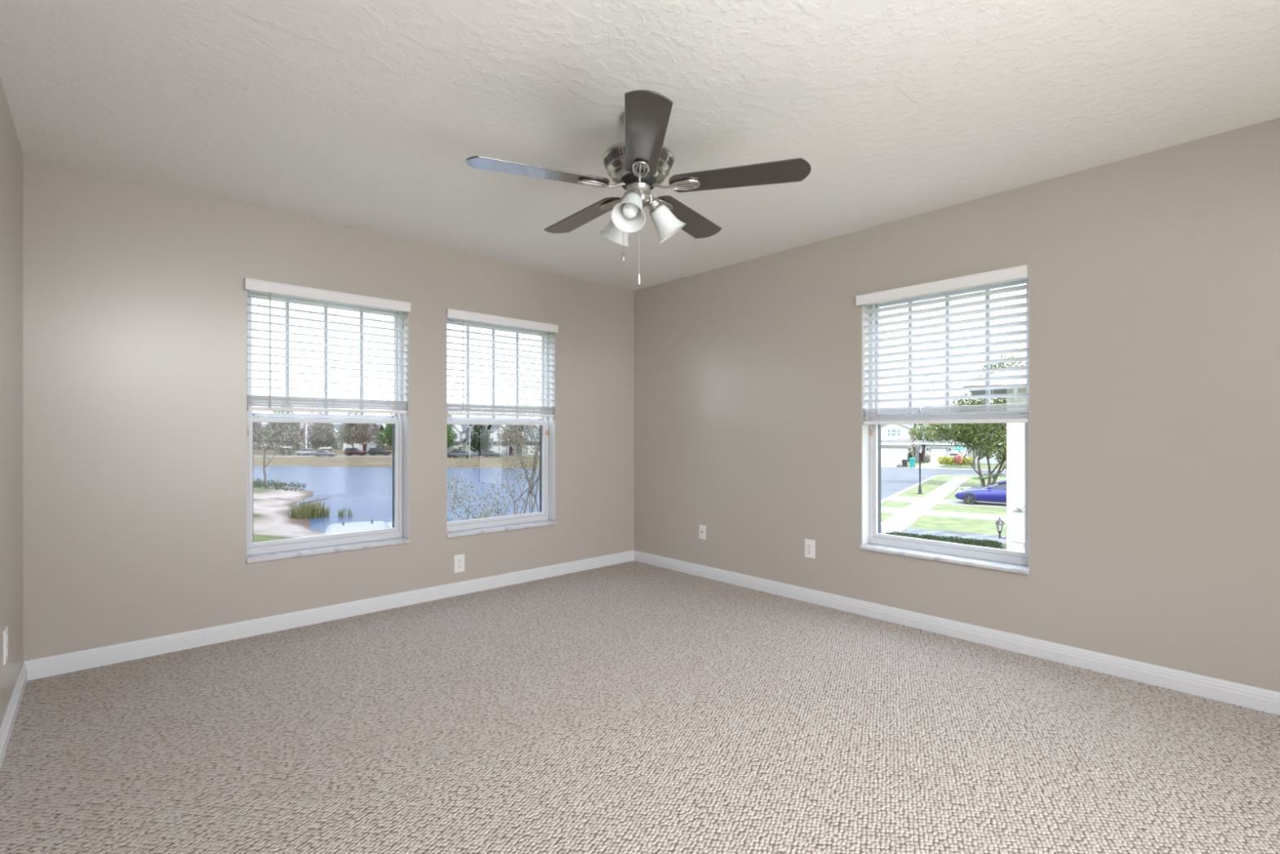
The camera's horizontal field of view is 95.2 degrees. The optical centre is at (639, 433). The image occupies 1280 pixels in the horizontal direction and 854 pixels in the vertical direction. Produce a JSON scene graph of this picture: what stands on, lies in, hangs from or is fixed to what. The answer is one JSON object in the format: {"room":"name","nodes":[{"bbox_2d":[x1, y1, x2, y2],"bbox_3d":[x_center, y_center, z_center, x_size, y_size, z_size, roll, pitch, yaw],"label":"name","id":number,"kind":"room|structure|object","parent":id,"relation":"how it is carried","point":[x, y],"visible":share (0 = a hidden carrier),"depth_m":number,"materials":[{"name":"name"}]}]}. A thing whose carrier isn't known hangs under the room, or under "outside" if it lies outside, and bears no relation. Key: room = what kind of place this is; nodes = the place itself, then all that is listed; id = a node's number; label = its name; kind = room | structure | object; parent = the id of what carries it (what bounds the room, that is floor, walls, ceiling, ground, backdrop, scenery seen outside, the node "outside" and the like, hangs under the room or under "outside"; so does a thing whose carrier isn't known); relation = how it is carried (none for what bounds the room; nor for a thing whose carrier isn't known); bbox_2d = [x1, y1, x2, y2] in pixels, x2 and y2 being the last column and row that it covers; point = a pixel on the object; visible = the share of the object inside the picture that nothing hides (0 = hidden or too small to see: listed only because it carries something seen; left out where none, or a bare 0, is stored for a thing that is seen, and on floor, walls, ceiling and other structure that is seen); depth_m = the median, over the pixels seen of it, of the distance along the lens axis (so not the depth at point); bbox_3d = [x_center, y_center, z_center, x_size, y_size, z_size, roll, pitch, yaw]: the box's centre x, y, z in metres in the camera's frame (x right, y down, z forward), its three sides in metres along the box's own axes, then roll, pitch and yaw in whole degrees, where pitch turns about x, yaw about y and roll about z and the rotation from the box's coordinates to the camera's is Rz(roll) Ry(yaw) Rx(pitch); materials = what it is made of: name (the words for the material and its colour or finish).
{"room":"empty bedroom","nodes":[
{"label":"empty bedroom","id":0,"kind":"room"},
{"bbox_2d":[0,77,22,725],"bbox_3d":[-0.516,-0.071,0.028,0.170,2.440,7.470,0,0,-43],"label":"wall","id":1,"kind":"structure","parent":0,"point":[11,152],"depth_m":2.34,"materials":[{"name":"beige paint"}]},
{"bbox_2d":[3,626,8,665],"bbox_3d":[-2.395,0.801,2.208,0.009,0.125,0.078,0,0,-43],"label":"wall outlet","id":2,"kind":"object","parent":1,"relation":"attached to","point":[6,630],"visible":1,"depth_m":2.19,"materials":[{"name":"white plastic"}]},
{"bbox_2d":[0,661,27,768],"bbox_3d":[-0.390,1.103,0.029,0.015,0.090,7.300,0,0,-43],"label":"baseboard","id":3,"kind":"structure","parent":1,"relation":"attached to","point":[7,723],"depth_m":2.29,"materials":[{"name":"white paint"}]},
{"bbox_2d":[22,155,634,661],"bbox_3d":[-1.516,-0.071,4.065,3.817,2.440,0.170,0,0,-43],"label":"wall","id":4,"kind":"structure","parent":0,"point":[135,295],"depth_m":3.16,"materials":[{"name":"beige paint"}]},
{"bbox_2d":[246,289,409,563],"bbox_3d":[-1.938,-0.069,3.664,0.913,1.605,0.190,0,0,-43],"label":"window","id":5,"kind":"structure","parent":4,"relation":"in","point":[263,551],"depth_m":3.74,"materials":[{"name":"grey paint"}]},
{"bbox_2d":[244,278,410,413],"bbox_3d":[-1.899,-0.501,3.615,0.924,0.738,0.091,0,0,-43],"label":"window blind","id":6,"kind":"object","parent":5,"relation":"attached to","point":[251,285],"visible":0.92,"depth_m":3.58,"materials":[{"name":"white plastic"}]},
{"bbox_2d":[24,550,634,680],"bbox_3d":[-1.454,1.103,3.997,3.817,0.090,0.015,0,0,-43],"label":"baseboard","id":7,"kind":"structure","parent":4,"relation":"attached to","point":[48,666],"depth_m":3.41,"materials":[{"name":"white paint"}]},
{"bbox_2d":[453,553,464,573],"bbox_3d":[-1.284,0.926,4.156,0.078,0.125,0.009,0,0,-43],"label":"wall outlet","id":8,"kind":"object","parent":4,"relation":"attached to","point":[459,560],"visible":1,"depth_m":4.15,"materials":[{"name":"white plastic"}]},
{"bbox_2d":[446,318,556,537],"bbox_3d":[-1.070,-0.069,4.462,0.917,1.605,0.190,0,0,-43],"label":"window","id":9,"kind":"structure","parent":4,"relation":"in","point":[548,425],"depth_m":4.64,"materials":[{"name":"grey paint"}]},
{"bbox_2d":[445,308,558,417],"bbox_3d":[-1.028,-0.501,4.415,0.924,0.738,0.091,0,0,-43],"label":"window blind","id":10,"kind":"object","parent":9,"relation":"attached to","point":[451,313],"visible":0.93,"depth_m":4.38,"materials":[{"name":"white plastic"}]},
{"bbox_2d":[253,455,537,457],"bbox_3d":[-50.000,5.229,130.000,136.641,0.240,126.165,0,0,-43],"label":"road","id":11,"kind":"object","parent":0,"point":[253,455],"depth_m":127.53,"materials":[{"name":"grey asphalt"}]},
{"bbox_2d":[312,450,337,456],"bbox_3d":[-69.600,4.433,129.000,4.400,1.372,1.900,0,0,-6],"label":"parked car","id":12,"kind":"object","parent":11,"relation":"on","point":[320,453],"visible":1,"depth_m":128.22,"materials":[{"name":"grey paint"}]},
{"bbox_2d":[253,466,539,532],"bbox_3d":[-58.819,5.859,121.037,310.000,0.020,270.000,0,0,-43],"label":"pond","id":13,"kind":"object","parent":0,"point":[366,491],"depth_m":60.95,"materials":[{"name":"blue liquid"}]},
{"bbox_2d":[301,496,331,503],"bbox_3d":[-27.476,5.681,49.573,0.922,0.418,2.701,0,0,9],"label":"driftwood","id":14,"kind":"object","parent":13,"relation":"on","point":[330,496],"visible":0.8,"depth_m":49.59,"materials":[{"name":"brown wood"}]},
{"bbox_2d":[337,506,352,516],"bbox_3d":[-20.781,5.470,41.177,1.043,0.917,0.807,0,0,-43],"label":"clump","id":15,"kind":"object","parent":13,"relation":"in","point":[340,512],"visible":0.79,"depth_m":41.03,"materials":[{"name":"green plant"}]},
{"bbox_2d":[253,444,539,542],"bbox_3d":[-52.055,5.719,113.672,310.000,3.260,290.000,0,0,-43],"label":"bank","id":16,"kind":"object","parent":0,"point":[271,521],"visible":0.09,"depth_m":56.65,"materials":[{"name":"beige sand"}]},
{"bbox_2d":[251,411,267,443],"bbox_3d":[-111.910,-0.616,167.985,10.464,11.957,6.895,0,0,-43],"label":"tree","id":17,"kind":"object","parent":16,"relation":"on","point":[254,423],"visible":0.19,"depth_m":168.13,"materials":[{"name":"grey plant"}]},
{"bbox_2d":[253,477,306,490],"bbox_3d":[-40.031,5.481,60.153,12.026,1.288,6.508,0,0,33],"label":"brush","id":18,"kind":"object","parent":16,"relation":"on","point":[259,483],"visible":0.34,"depth_m":59.12,"materials":[{"name":"green plant"}]},
{"bbox_2d":[263,410,297,453],"bbox_3d":[-90.479,-0.616,146.911,10.464,11.957,6.895,0,0,25],"label":"tree","id":19,"kind":"object","parent":16,"relation":"on","point":[273,426],"visible":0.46,"depth_m":145.64,"materials":[{"name":"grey plant"}]},
{"bbox_2d":[253,406,309,485],"bbox_3d":[-40.533,1.382,63.542,7.442,8.962,6.474,0,0,26],"label":"tree","id":20,"kind":"object","parent":16,"relation":"on","point":[278,446],"visible":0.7,"depth_m":63.84,"materials":[{"name":"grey plant"}]},
{"bbox_2d":[261,406,305,446],"bbox_3d":[-96.598,-1.077,157.990,7.446,12.913,11.301,0,0,33],"label":"tree","id":21,"kind":"object","parent":16,"relation":"on","point":[262,431],"visible":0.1,"depth_m":158.29,"materials":[{"name":"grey plant"}]},
{"bbox_2d":[281,446,292,454],"bbox_3d":[-83.600,4.104,138.000,2.400,2.030,0.560,0,0,0],"label":"entry arbor","id":22,"kind":"object","parent":16,"relation":"on","point":[282,447],"visible":0.75,"depth_m":137.79,"materials":[{"name":"grey wood"}]},
{"bbox_2d":[275,406,301,449],"bbox_3d":[-104.020,-1.705,172.002,6.609,14.175,8.949,0,0,12],"label":"tree","id":23,"kind":"object","parent":16,"relation":"on","point":[294,443],"visible":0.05,"depth_m":173.04,"materials":[{"name":"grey plant"}]},
{"bbox_2d":[295,448,315,455],"bbox_3d":[-79.000,4.353,138.000,4.300,1.532,1.900,0,0,11],"label":"parked car","id":24,"kind":"object","parent":16,"relation":"on","point":[308,451],"visible":0.94,"depth_m":137.19,"materials":[{"name":"grey paint"}]},
{"bbox_2d":[305,422,306,454],"bbox_3d":[-80.258,0.309,139.763,1.100,9.620,0.400,0,0,-43],"label":"light pole","id":25,"kind":"object","parent":16,"relation":"on","point":[305,423],"visible":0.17,"depth_m":139.86,"materials":[{"name":"grey metal"}]},
{"bbox_2d":[288,497,330,519],"bbox_3d":[-22.990,5.165,40.721,2.707,1.528,2.031,0,0,-43],"label":"clump","id":26,"kind":"object","parent":16,"relation":"on","point":[315,511],"visible":0.77,"depth_m":40.30,"materials":[{"name":"green plant"}]},
{"bbox_2d":[297,407,336,450],"bbox_3d":[-84.375,-1.024,152.038,10.062,12.830,7.011,0,0,10],"label":"tree","id":27,"kind":"object","parent":16,"relation":"on","point":[326,425],"visible":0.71,"depth_m":151.30,"materials":[{"name":"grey plant"}]},
{"bbox_2d":[253,435,391,449],"bbox_3d":[-54.533,3.158,184.845,146.465,5.441,5.877,0,0,0],"label":"hedge","id":28,"kind":"object","parent":16,"relation":"on","point":[384,446],"visible":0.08,"depth_m":184.02,"materials":[{"name":"green plant"}]},
{"bbox_2d":[309,412,336,448],"bbox_3d":[-89.983,-0.690,165.996,5.630,12.075,7.624,0,0,18],"label":"tree","id":29,"kind":"object","parent":16,"relation":"on","point":[333,441],"visible":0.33,"depth_m":165.76,"materials":[{"name":"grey plant"}]},
{"bbox_2d":[320,447,332,451],"bbox_3d":[-73.600,4.204,137.000,2.500,1.830,0.560,0,0,0],"label":"entry arbor","id":30,"kind":"object","parent":16,"relation":"on","point":[322,448],"visible":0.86,"depth_m":136.75,"materials":[{"name":"white wood"}]},
{"bbox_2d":[317,423,346,448],"bbox_3d":[-103.923,1.219,199.106,6.900,8.820,13.350,0,0,-9],"label":"house","id":31,"kind":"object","parent":16,"relation":"on","point":[336,426],"visible":0.09,"depth_m":195.91,"materials":[{"name":"grey paint"}]},
{"bbox_2d":[337,412,368,447],"bbox_3d":[-76.574,-0.616,155.947,6.895,11.957,10.464,0,0,3],"label":"tree","id":32,"kind":"object","parent":16,"relation":"on","point":[343,434],"visible":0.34,"depth_m":153.60,"materials":[{"name":"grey plant"}]},
{"bbox_2d":[343,447,367,455],"bbox_3d":[-65.800,4.223,135.000,4.600,1.792,2.000,0,0,-6],"label":"parked car","id":33,"kind":"object","parent":16,"relation":"on","point":[353,451],"visible":1,"depth_m":134.17,"materials":[{"name":"red paint"}]},
{"bbox_2d":[324,519,389,534],"bbox_3d":[-6.408,3.509,13.259,1.650,2.400,5.200,0,0,-26],"label":"cargo van","id":34,"kind":"object","parent":16,"relation":"on","point":[344,527],"visible":0.02,"depth_m":14.59,"materials":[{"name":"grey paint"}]},
{"bbox_2d":[342,423,379,451],"bbox_3d":[-82.923,1.219,174.106,6.900,8.820,13.350,0,0,-9],"label":"house","id":35,"kind":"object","parent":16,"relation":"on","point":[362,447],"visible":0.35,"depth_m":168.29,"materials":[{"name":"grey"}]},
{"bbox_2d":[346,413,380,451],"bbox_3d":[-70.595,-0.110,149.941,8.572,10.930,5.972,0,0,-4],"label":"tree","id":36,"kind":"object","parent":16,"relation":"on","point":[360,430],"visible":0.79,"depth_m":149.50,"materials":[{"name":"brown plant"}]},
{"bbox_2d":[368,447,391,455],"bbox_3d":[-60.600,4.223,136.000,4.700,1.792,2.000,0,0,-11],"label":"parked car","id":37,"kind":"object","parent":16,"relation":"on","point":[375,451],"visible":1,"depth_m":135.19,"materials":[{"name":"black paint"}]},
{"bbox_2d":[376,424,384,448],"bbox_3d":[-92.923,1.219,201.106,6.900,8.820,13.350,0,0,-9],"label":"house","id":38,"kind":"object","parent":16,"relation":"on","point":[380,426],"visible":0.02,"depth_m":202.70,"materials":[{"name":"grey paint"}]},
{"bbox_2d":[377,418,393,444],"bbox_3d":[-60.595,0.272,145.952,9.576,10.178,6.420,0,0,-19],"label":"tree","id":39,"kind":"object","parent":16,"relation":"on","point":[387,436],"visible":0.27,"depth_m":144.51,"materials":[{"name":"green plant"}]},
{"bbox_2d":[386,521,391,528],"bbox_3d":[-8.700,3.983,21.600,1.850,1.532,4.300,0,0,-26],"label":"parked car","id":40,"kind":"object","parent":16,"relation":"on","point":[389,523],"visible":0.02,"depth_m":20.75,"materials":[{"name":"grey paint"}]},
{"bbox_2d":[447,424,457,448],"bbox_3d":[-43.862,1.345,131.055,5.008,7.938,7.469,0,0,-41],"label":"tree","id":41,"kind":"object","parent":16,"relation":"on","point":[450,441],"visible":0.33,"depth_m":130.08,"materials":[{"name":"green plant"}]},
{"bbox_2d":[447,424,471,453],"bbox_3d":[-43.000,1.219,141.175,4.002,8.820,13.350,0,0,0],"label":"house","id":42,"kind":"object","parent":16,"relation":"on","point":[462,432],"visible":0.51,"depth_m":135.92,"materials":[{"name":"grey"}]},
{"bbox_2d":[449,450,474,457],"bbox_3d":[-37.600,4.353,123.500,4.600,1.532,1.900,0,0,-3],"label":"parked car","id":43,"kind":"object","parent":16,"relation":"on","point":[454,453],"visible":0.88,"depth_m":122.67,"materials":[{"name":"grey paint"}]},
{"bbox_2d":[390,333,541,521],"bbox_3d":[-1.701,1.373,9.445,3.776,6.354,4.042,0,0,-43],"label":"young tree","id":44,"kind":"object","parent":16,"relation":"on","point":[534,461],"visible":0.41,"depth_m":9.80,"materials":[{"name":"grey plant"}]},
{"bbox_2d":[466,426,471,458],"bbox_3d":[-34.566,1.839,117.848,0.750,6.560,0.260,0,0,-43],"label":"light pole","id":45,"kind":"object","parent":16,"relation":"on","point":[467,426],"visible":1,"depth_m":117.89,"materials":[{"name":"grey metal"}]},
{"bbox_2d":[465,420,492,455],"bbox_3d":[-38.400,1.219,141.175,4.002,8.820,13.350,0,0,0],"label":"house","id":46,"kind":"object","parent":16,"relation":"on","point":[486,426],"visible":0.28,"depth_m":135.59,"materials":[{"name":"grey"}]},
{"bbox_2d":[467,420,491,456],"bbox_3d":[-35.610,0.945,129.507,4.053,8.694,5.489,0,0,41],"label":"tree","id":47,"kind":"object","parent":16,"relation":"on","point":[475,443],"visible":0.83,"depth_m":128.88,"materials":[{"name":"green plant"}]},
{"bbox_2d":[481,450,502,457],"bbox_3d":[-31.900,4.433,126.000,4.200,1.372,1.900,0,0,-3],"label":"parked car","id":48,"kind":"object","parent":16,"relation":"on","point":[489,453],"visible":0.88,"depth_m":125.16,"materials":[{"name":"black paint"}]},
{"bbox_2d":[487,420,524,455],"bbox_3d":[-32.000,1.219,140.175,6.555,8.820,13.350,0,0,0],"label":"house","id":49,"kind":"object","parent":16,"relation":"on","point":[493,431],"visible":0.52,"depth_m":134.57,"materials":[{"name":"grey"}]},
{"bbox_2d":[497,416,527,456],"bbox_3d":[-27.894,0.704,128.010,7.245,9.238,5.048,0,0,34],"label":"tree","id":50,"kind":"object","parent":16,"relation":"on","point":[506,436],"visible":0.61,"depth_m":127.65,"materials":[{"name":"brown plant"}]},
{"bbox_2d":[521,421,542,455],"bbox_3d":[-24.500,1.219,142.175,6.555,8.820,13.350,0,0,0],"label":"house","id":51,"kind":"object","parent":16,"relation":"on","point":[527,436],"visible":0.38,"depth_m":136.35,"materials":[{"name":"grey"}]},
{"bbox_2d":[0,560,1279,853],"bbox_3d":[1.010,1.209,1.314,4.157,0.120,7.640,0,0,-43],"label":"floor","id":52,"kind":"structure","parent":0,"point":[632,707],"depth_m":2.18,"materials":[{"name":"beige carpet"}]},
{"bbox_2d":[0,0,1279,290],"bbox_3d":[1.010,-1.351,1.314,4.157,0.120,7.640,0,0,-43],"label":"ceiling","id":53,"kind":"structure","parent":0,"point":[364,115],"depth_m":2.25,"materials":[{"name":"white paint"}]},
{"bbox_2d":[466,89,811,284],"bbox_3d":[-0.029,-0.955,2.415,1.286,0.670,1.253,0,0,-43],"label":"ceiling fan","id":54,"kind":"object","parent":53,"relation":"hanging from","point":[638,164],"visible":1,"depth_m":2.27,"materials":[{"name":"silver metal"}]},
{"bbox_2d":[880,461,909,466],"bbox_3d":[32.330,4.134,77.921,14.551,0.230,8.360,0,0,-43],"label":"driveway","id":55,"kind":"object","parent":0,"point":[882,463],"visible":0.29,"depth_m":78.44,"materials":[{"name":"concrete"}]},
{"bbox_2d":[880,476,969,533],"bbox_3d":[15.745,4.135,32.609,1.200,0.228,51.000,0,0,33],"label":"sidewalk","id":56,"kind":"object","parent":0,"point":[903,519],"visible":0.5,"depth_m":31.38,"materials":[{"name":"concrete"}]},
{"bbox_2d":[915,462,945,467],"bbox_3d":[37.295,4.134,74.642,13.946,0.230,5.934,0,0,-43],"label":"driveway","id":57,"kind":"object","parent":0,"point":[929,464],"visible":0.43,"depth_m":72.50,"materials":[{"name":"concrete"}]},
{"bbox_2d":[880,466,1006,503],"bbox_3d":[26.201,4.134,33.254,67.000,0.230,67.600,0,0,33],"label":"kerb","id":58,"kind":"object","parent":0,"point":[932,477],"visible":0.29,"depth_m":51.65,"materials":[{"name":"concrete"}]},
{"bbox_2d":[902,458,907,466],"bbox_3d":[31.520,3.554,69.527,0.620,0.950,0.740,0,0,33],"label":"wheelie bin","id":59,"kind":"object","parent":58,"relation":"on","point":[904,461],"visible":0.99,"depth_m":69.30,"materials":[{"name":"black plastic"}]},
{"bbox_2d":[909,457,915,466],"bbox_3d":[32.213,3.469,69.070,0.620,1.120,0.740,0,0,33],"label":"wheelie bin","id":60,"kind":"object","parent":58,"relation":"on","point":[912,460],"visible":1,"depth_m":68.83,"materials":[{"name":"teal plastic"}]},
{"bbox_2d":[880,475,1006,549],"bbox_3d":[20.505,4.199,29.166,16.000,0.300,54.500,0,0,33],"label":"lawn","id":61,"kind":"structure","parent":0,"point":[931,522],"depth_m":29.97,"materials":[{"name":"green plant"}]},
{"bbox_2d":[916,444,923,493],"bbox_3d":[18.773,2.389,39.154,0.400,3.320,0.400,0,0,-43],"label":"street lamp","id":62,"kind":"object","parent":61,"relation":"on","point":[919,447],"visible":1,"depth_m":39.10,"materials":[{"name":"black metal"}]},
{"bbox_2d":[884,531,1002,548],"bbox_3d":[11.182,3.998,21.769,4.040,0.377,1.661,0,0,33],"label":"hedge","id":63,"kind":"object","parent":61,"relation":"on","point":[984,543],"visible":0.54,"depth_m":21.42,"materials":[{"name":"green plant"}]},
{"bbox_2d":[959,486,969,489],"bbox_3d":[20.576,3.719,36.967,0.680,0.660,0.028,0,0,33],"label":"sign","id":64,"kind":"object","parent":61,"relation":"on","point":[960,487],"visible":0.2,"depth_m":37.02,"materials":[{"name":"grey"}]},
{"bbox_2d":[908,354,1026,486],"bbox_3d":[25.651,-0.727,43.038,10.729,10.038,5.051,0,0,33],"label":"shade tree","id":65,"kind":"object","parent":61,"relation":"on","point":[982,438],"visible":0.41,"depth_m":43.34,"materials":[{"name":"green plant"}]},
{"bbox_2d":[971,476,995,486],"bbox_3d":[24.878,3.628,42.288,1.634,1.058,1.557,0,0,-43],"label":"palm","id":66,"kind":"object","parent":61,"relation":"on","point":[975,477],"visible":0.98,"depth_m":42.23,"materials":[{"name":"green plant"}]},
{"bbox_2d":[980,473,1005,483],"bbox_3d":[24.916,3.489,41.051,1.905,1.331,1.856,0,0,-43],"label":"palm","id":67,"kind":"object","parent":61,"relation":"on","point":[993,475],"visible":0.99,"depth_m":41.00,"materials":[{"name":"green plant"}]},
{"bbox_2d":[960,369,1026,550],"bbox_3d":[15.329,0.624,16.011,11.140,6.850,5.000,0,0,33],"label":"house","id":68,"kind":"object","parent":61,"relation":"on","point":[1015,431],"visible":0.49,"depth_m":16.91,"materials":[{"name":"grey paint"}]},
{"bbox_2d":[995,516,1007,538],"bbox_3d":[10.522,2.749,17.028,0.307,0.640,0.250,0,0,33],"label":"wall lantern","id":69,"kind":"object","parent":68,"relation":"attached to","point":[999,523],"visible":1,"depth_m":17.00,"materials":[{"name":"black metal"}]},
{"bbox_2d":[1013,510,1024,551],"bbox_3d":[11.258,2.899,16.616,1.100,1.340,0.073,0,0,33],"label":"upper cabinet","id":70,"kind":"object","parent":68,"relation":"attached to","point":[1018,516],"visible":0.2,"depth_m":16.82,"materials":[{"name":"grey paint"}]},
{"bbox_2d":[1017,502,1024,511],"bbox_3d":[10.912,2.100,16.714,0.216,0.246,0.286,0,0,33],"label":"floodlight","id":71,"kind":"object","parent":68,"relation":"attached to","point":[1020,507],"visible":0.84,"depth_m":16.63,"materials":[{"name":"silver metal"}]},
{"bbox_2d":[880,466,1006,500],"bbox_3d":[25.760,4.145,32.586,67.000,0.208,66.001,0,0,33],"label":"street","id":72,"kind":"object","parent":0,"point":[893,480],"visible":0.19,"depth_m":55.96,"materials":[{"name":"grey asphalt"}]},
{"bbox_2d":[880,506,1006,520],"bbox_3d":[17.294,4.137,27.932,12.000,0.224,2.300,0,0,33],"label":"driveway","id":73,"kind":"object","parent":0,"point":[883,509],"visible":0.29,"depth_m":28.90,"materials":[{"name":"concrete"}]},
{"bbox_2d":[886,496,1006,507],"bbox_3d":[20.517,4.137,32.813,12.000,0.224,2.800,0,0,33],"label":"driveway","id":74,"kind":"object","parent":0,"point":[899,499],"visible":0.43,"depth_m":34.02,"materials":[{"name":"concrete"}]},
{"bbox_2d":[955,480,1006,504],"bbox_3d":[20.486,3.338,32.894,4.700,1.372,1.980,0,0,33],"label":"parked car","id":75,"kind":"object","parent":74,"relation":"on","point":[995,492],"visible":0.6,"depth_m":32.66,"materials":[{"name":"blue paint"}]},
{"bbox_2d":[894,462,1006,477],"bbox_3d":[57.308,4.205,80.360,85.585,0.288,82.307,0,0,-43],"label":"lawn","id":76,"kind":"structure","parent":0,"point":[983,466],"depth_m":71.45,"materials":[{"name":"green plant"}]},
{"bbox_2d":[880,406,919,462],"bbox_3d":[36.988,-0.036,90.963,12.000,8.170,15.000,0,0,33],"label":"townhouse","id":77,"kind":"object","parent":76,"relation":"on","point":[893,437],"visible":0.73,"depth_m":83.39,"materials":[{"name":"grey paint"}]},
{"bbox_2d":[906,451,914,462],"bbox_3d":[37.564,3.310,81.016,0.950,1.654,0.981,0,0,33],"label":"clipped shrub","id":78,"kind":"object","parent":76,"relation":"on","point":[910,453],"visible":0.65,"depth_m":80.92,"materials":[{"name":"green plant"}]},
{"bbox_2d":[904,427,923,457],"bbox_3d":[36.331,1.774,77.528,2.323,4.965,2.085,0,0,34],"label":"bare tree","id":79,"kind":"object","parent":76,"relation":"on","point":[907,433],"visible":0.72,"depth_m":77.56,"materials":[{"name":"grey plant"}]},
{"bbox_2d":[923,453,930,462],"bbox_3d":[39.127,3.455,79.589,0.938,1.412,0.942,0,0,33],"label":"clipped shrub","id":80,"kind":"object","parent":76,"relation":"on","point":[926,458],"visible":0.98,"depth_m":79.47,"materials":[{"name":"green plant"}]},
{"bbox_2d":[949,453,958,457],"bbox_3d":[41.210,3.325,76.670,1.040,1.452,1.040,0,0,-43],"label":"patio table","id":81,"kind":"object","parent":76,"relation":"on","point":[950,454],"visible":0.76,"depth_m":76.30,"materials":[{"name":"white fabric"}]},
{"bbox_2d":[937,455,975,465],"bbox_3d":[40.554,3.487,74.964,4.442,1.269,1.179,0,0,33],"label":"hedge","id":82,"kind":"object","parent":76,"relation":"on","point":[946,460],"visible":0.68,"depth_m":75.07,"materials":[{"name":"yellow plant"}]},
{"bbox_2d":[953,454,962,465],"bbox_3d":[39.950,3.350,73.432,1.021,1.405,1.054,0,0,-23],"label":"flowering shrub","id":83,"kind":"object","parent":76,"relation":"on","point":[958,457],"visible":1,"depth_m":73.27,"materials":[{"name":"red plant"}]},
{"bbox_2d":[952,445,965,449],"bbox_3d":[42.055,2.859,76.951,1.560,2.380,1.560,0,0,-43],"label":"patio umbrella","id":84,"kind":"object","parent":76,"relation":"on","point":[961,447],"visible":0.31,"depth_m":76.50,"materials":[{"name":"teal fabric"}]},
{"bbox_2d":[913,403,1006,464],"bbox_3d":[47.816,-0.136,83.842,13.680,8.370,14.950,0,0,33],"label":"townhouse","id":85,"kind":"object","parent":76,"relation":"on","point":[936,450],"visible":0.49,"depth_m":80.06,"materials":[{"name":"grey paint"}]},
{"bbox_2d":[951,422,1002,468],"bbox_3d":[38.766,0.906,67.734,5.034,6.706,6.994,0,0,8],"label":"street tree","id":86,"kind":"object","parent":76,"relation":"on","point":[974,464],"visible":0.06,"depth_m":67.68,"materials":[{"name":"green plant"}]},
{"bbox_2d":[901,527,1006,544],"bbox_3d":[13.601,4.137,22.341,12.000,0.224,2.300,0,0,33],"label":"driveway","id":87,"kind":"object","parent":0,"point":[915,531],"visible":0.07,"depth_m":23.29,"materials":[{"name":"grey concrete"}]},
{"bbox_2d":[634,117,1279,692],"bbox_3d":[2.421,-0.071,2.725,0.170,2.440,7.470,0,0,-43],"label":"wall","id":88,"kind":"structure","parent":0,"point":[1154,277],"depth_m":2.91,"materials":[{"name":"beige paint"}]},
{"bbox_2d":[698,524,706,539],"bbox_3d":[0.497,0.791,4.682,0.016,0.112,0.068,0,0,-43],"label":"cable plate","id":89,"kind":"object","parent":88,"relation":"attached to","point":[702,528],"visible":1,"depth_m":4.68,"materials":[{"name":"white plastic"}]},
{"bbox_2d":[804,538,814,558],"bbox_3d":[1.153,0.784,3.972,0.009,0.125,0.078,0,0,-43],"label":"wall outlet","id":90,"kind":"object","parent":88,"relation":"attached to","point":[809,544],"visible":1,"depth_m":3.97,"materials":[{"name":"white plastic"}]},
{"bbox_2d":[860,266,1029,574],"bbox_3d":[1.769,-0.069,3.420,0.190,1.605,0.912,0,0,-43],"label":"window","id":91,"kind":"structure","parent":88,"relation":"in","point":[993,558],"depth_m":3.53,"materials":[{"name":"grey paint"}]},
{"bbox_2d":[855,264,1028,424],"bbox_3d":[1.713,-0.464,3.387,0.091,0.813,0.927,0,0,-43],"label":"window blind","id":92,"kind":"object","parent":91,"relation":"attached to","point":[1018,273],"visible":0.9,"depth_m":3.34,"materials":[{"name":"white plastic"}]},
{"bbox_2d":[634,550,1279,715],"bbox_3d":[2.409,1.103,2.599,0.015,0.090,7.300,0,0,-43],"label":"baseboard","id":93,"kind":"structure","parent":88,"relation":"attached to","point":[1263,700],"depth_m":3.07,"materials":[{"name":"white paint"}]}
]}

